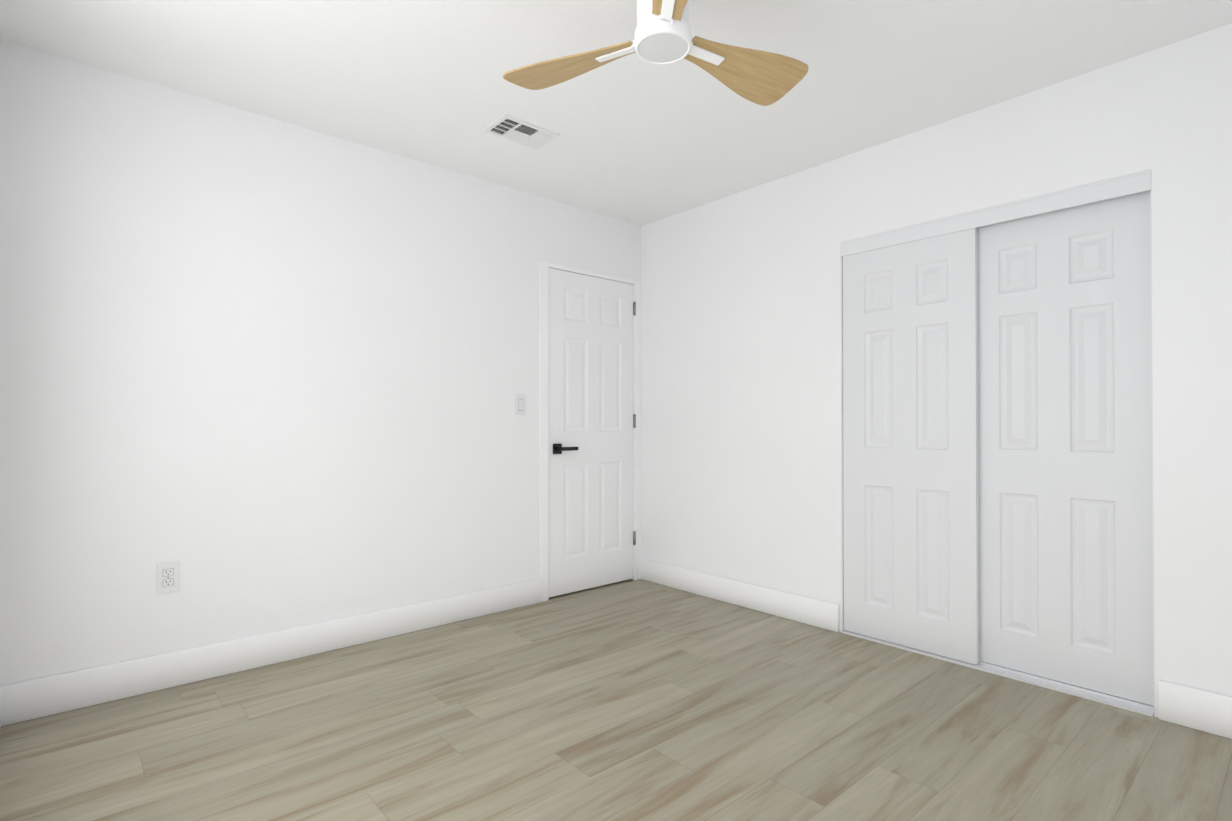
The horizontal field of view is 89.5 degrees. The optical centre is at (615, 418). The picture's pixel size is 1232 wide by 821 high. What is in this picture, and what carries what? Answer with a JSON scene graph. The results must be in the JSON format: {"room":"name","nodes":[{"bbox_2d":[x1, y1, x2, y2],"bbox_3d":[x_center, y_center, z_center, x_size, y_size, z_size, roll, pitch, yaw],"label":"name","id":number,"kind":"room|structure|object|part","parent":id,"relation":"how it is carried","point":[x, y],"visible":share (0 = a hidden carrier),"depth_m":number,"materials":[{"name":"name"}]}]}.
{"room":"empty bedroom","nodes":[
{"label":"empty bedroom","id":0,"kind":"room"},
{"bbox_2d":[0,39,640,685],"bbox_3d":[-0.813,-0.124,3.506,4.035,2.440,0.120,0,-1,-41],"label":"wall","id":1,"kind":"structure","parent":0,"point":[260,375],"depth_m":2.70,"materials":[{"name":"paint"}]},
{"bbox_2d":[157,561,178,593],"bbox_3d":[-1.819,0.644,2.524,0.073,0.118,0.009,0,-1,-41],"label":"wall outlet","id":2,"kind":"object","parent":1,"relation":"attached to","point":[167,577],"visible":1,"depth_m":2.52,"materials":[{"name":"white plastic"}]},
{"bbox_2d":[0,579,540,725],"bbox_3d":[-1.320,1.022,2.957,2.320,0.140,0.017,0,-1,-41],"label":"baseboard","id":3,"kind":"structure","parent":1,"relation":"attached to","point":[42,697],"depth_m":2.67,"materials":[{"name":"white wood"}]},
{"bbox_2d":[515,395,525,414],"bbox_3d":[-0.560,-0.083,3.643,0.073,0.118,0.010,0,-1,-41],"label":"light switch","id":4,"kind":"object","parent":1,"relation":"attached to","point":[520,404],"visible":1,"depth_m":3.64,"materials":[{"name":"white plastic"}]},
{"bbox_2d":[539,261,641,601],"bbox_3d":[-0.179,0.075,4.059,0.850,2.049,0.129,0,-1,-41],"label":"door frame","id":5,"kind":"structure","parent":1,"relation":"attached to","point":[543,421],"depth_m":3.77,"materials":[{"name":"white wood"}]},
{"bbox_2d":[549,268,635,596],"bbox_3d":[-0.133,0.083,4.017,0.722,2.010,0.091,0,-1,-41],"label":"door","id":6,"kind":"structure","parent":1,"relation":"in","point":[591,428],"depth_m":4.00,"materials":[{"name":"white wood"}]},
{"bbox_3d":[-0.311,0.183,3.835,0.157,0.064,0.056,0,-1,-41],"label":"handle","id":7,"kind":"part","parent":6,"relation":"part of","materials":[{"name":"black metal"}]},
{"bbox_3d":[0.128,0.029,4.254,0.016,1.662,0.015,0,-1,-41],"label":"door hinge","id":8,"kind":"part","parent":6,"relation":"part of","materials":[{"name":"metal"}]},
{"bbox_2d":[0,579,1231,820],"bbox_3d":[0.108,1.128,2.455,4.035,0.080,4.900,0,-1,-41],"label":"floor","id":9,"kind":"structure","parent":0,"point":[638,699],"depth_m":2.11,"materials":[{"name":"beige wood"}]},
{"bbox_2d":[842,630,1153,716],"bbox_3d":[1.595,1.080,2.755,0.101,0.020,1.212,0,-1,-41],"label":"track","id":10,"kind":"object","parent":9,"relation":"on","point":[1118,702],"visible":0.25,"depth_m":2.55,"materials":[{"name":"white metal"}]},
{"bbox_2d":[0,0,1231,225],"bbox_3d":[0.108,-1.402,2.474,4.035,0.100,4.900,0,-1,-41],"label":"ceiling","id":11,"kind":"structure","parent":0,"point":[638,142],"depth_m":2.40,"materials":[{"name":"paint"}]},
{"bbox_2d":[482,114,559,149],"bbox_3d":[-0.444,-1.345,2.920,0.300,0.008,0.200,0,-1,-41],"label":"ceiling vent","id":12,"kind":"object","parent":11,"relation":"in","point":[517,130],"visible":1,"depth_m":2.91,"materials":[{"name":"white metal"}]},
{"bbox_2d":[503,0,808,105],"bbox_3d":[0.162,-1.202,1.828,0.904,0.310,0.946,0,-1,-41],"label":"fan","id":13,"kind":"object","parent":11,"relation":"hanging from","point":[663,32],"visible":1,"depth_m":1.86,"materials":[{"name":"brown wood"}]},
{"bbox_3d":[-0.133,-1.081,1.901,0.432,0.006,0.198,0,13,29],"label":"blade","id":14,"kind":"part","parent":13,"relation":"part of","materials":[{"name":"brown wood"}]},
{"bbox_3d":[0.014,-1.081,1.825,0.157,0.016,0.042,0,13,29],"label":"arm","id":15,"kind":"part","parent":13,"relation":"part of"},
{"bbox_3d":[0.137,-1.083,1.623,0.042,0.016,0.157,13,-1,-1],"label":"arm","id":16,"kind":"part","parent":13,"relation":"part of"},
{"bbox_3d":[0.144,-1.085,1.458,0.198,0.006,0.432,13,-1,-1],"label":"blade","id":17,"kind":"part","parent":13,"relation":"part of","materials":[{"name":"brown wood"}]},
{"bbox_3d":[0.250,-1.081,1.831,0.157,0.016,0.042,0,-14,-31],"label":"arm","id":18,"kind":"part","parent":13,"relation":"part of"},
{"bbox_3d":[0.389,-1.081,1.920,0.432,0.006,0.198,0,-14,-31],"label":"blade","id":19,"kind":"part","parent":13,"relation":"part of","materials":[{"name":"brown wood"}]},
{"bbox_2d":[641,23,1231,717],"bbox_3d":[1.473,-0.128,2.925,0.120,2.440,3.780,0,-1,-41],"label":"wall","id":20,"kind":"structure","parent":0,"point":[741,403],"depth_m":3.08,"materials":[{"name":"paint"}]},
{"bbox_2d":[640,558,838,631],"bbox_3d":[0.656,1.028,3.737,0.017,0.140,1.468,0,-1,-41],"label":"baseboard","id":21,"kind":"structure","parent":20,"relation":"attached to","point":[811,611],"depth_m":3.61,"materials":[{"name":"white wood"}]},
{"bbox_2d":[843,227,979,664],"bbox_3d":[1.385,0.110,2.969,0.032,1.935,0.622,0,-1,-41],"label":"closet door","id":22,"kind":"structure","parent":20,"relation":"in","point":[910,458],"depth_m":2.93,"materials":[{"name":"white paint"}]},
{"bbox_2d":[841,169,1150,256],"bbox_3d":[1.595,-0.877,2.769,0.092,0.074,1.221,0,-1,-41],"label":"rail","id":23,"kind":"object","parent":20,"relation":"attached to","point":[1133,183],"visible":0.96,"depth_m":2.63,"materials":[{"name":"white wood"}]},
{"bbox_2d":[841,190,1154,715],"bbox_3d":[1.608,0.126,2.773,0.117,1.929,1.221,0,-1,-41],"label":"door frame","id":24,"kind":"structure","parent":20,"relation":"attached to","point":[1152,445],"depth_m":2.28,"materials":[{"name":"white wood"}]},
{"bbox_2d":[978,190,1152,705],"bbox_3d":[1.803,0.099,2.554,0.032,1.935,0.622,0,-1,-41],"label":"closet door","id":25,"kind":"structure","parent":20,"relation":"in","point":[1065,459],"depth_m":2.50,"materials":[{"name":"white paint"}]},
{"bbox_2d":[1158,680,1231,738],"bbox_3d":[2.281,1.014,1.899,0.017,0.140,0.946,0,-1,-41],"label":"baseboard","id":26,"kind":"structure","parent":20,"relation":"attached to","point":[1198,709],"depth_m":2.17,"materials":[{"name":"white wood"}]},
{"bbox_3d":[-0.987,-0.145,0.748,0.120,2.440,3.780,0,-1,-41],"label":"wall","id":27,"kind":"structure","parent":0,"visible":0},
{"bbox_2d":[0,688,0,727],"bbox_3d":[-0.970,1.006,0.824,0.017,0.140,3.643,0,-1,-41],"label":"baseboard","id":28,"kind":"structure","parent":27,"relation":"attached to","point":[0,707],"depth_m":2.17,"materials":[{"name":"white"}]}
]}

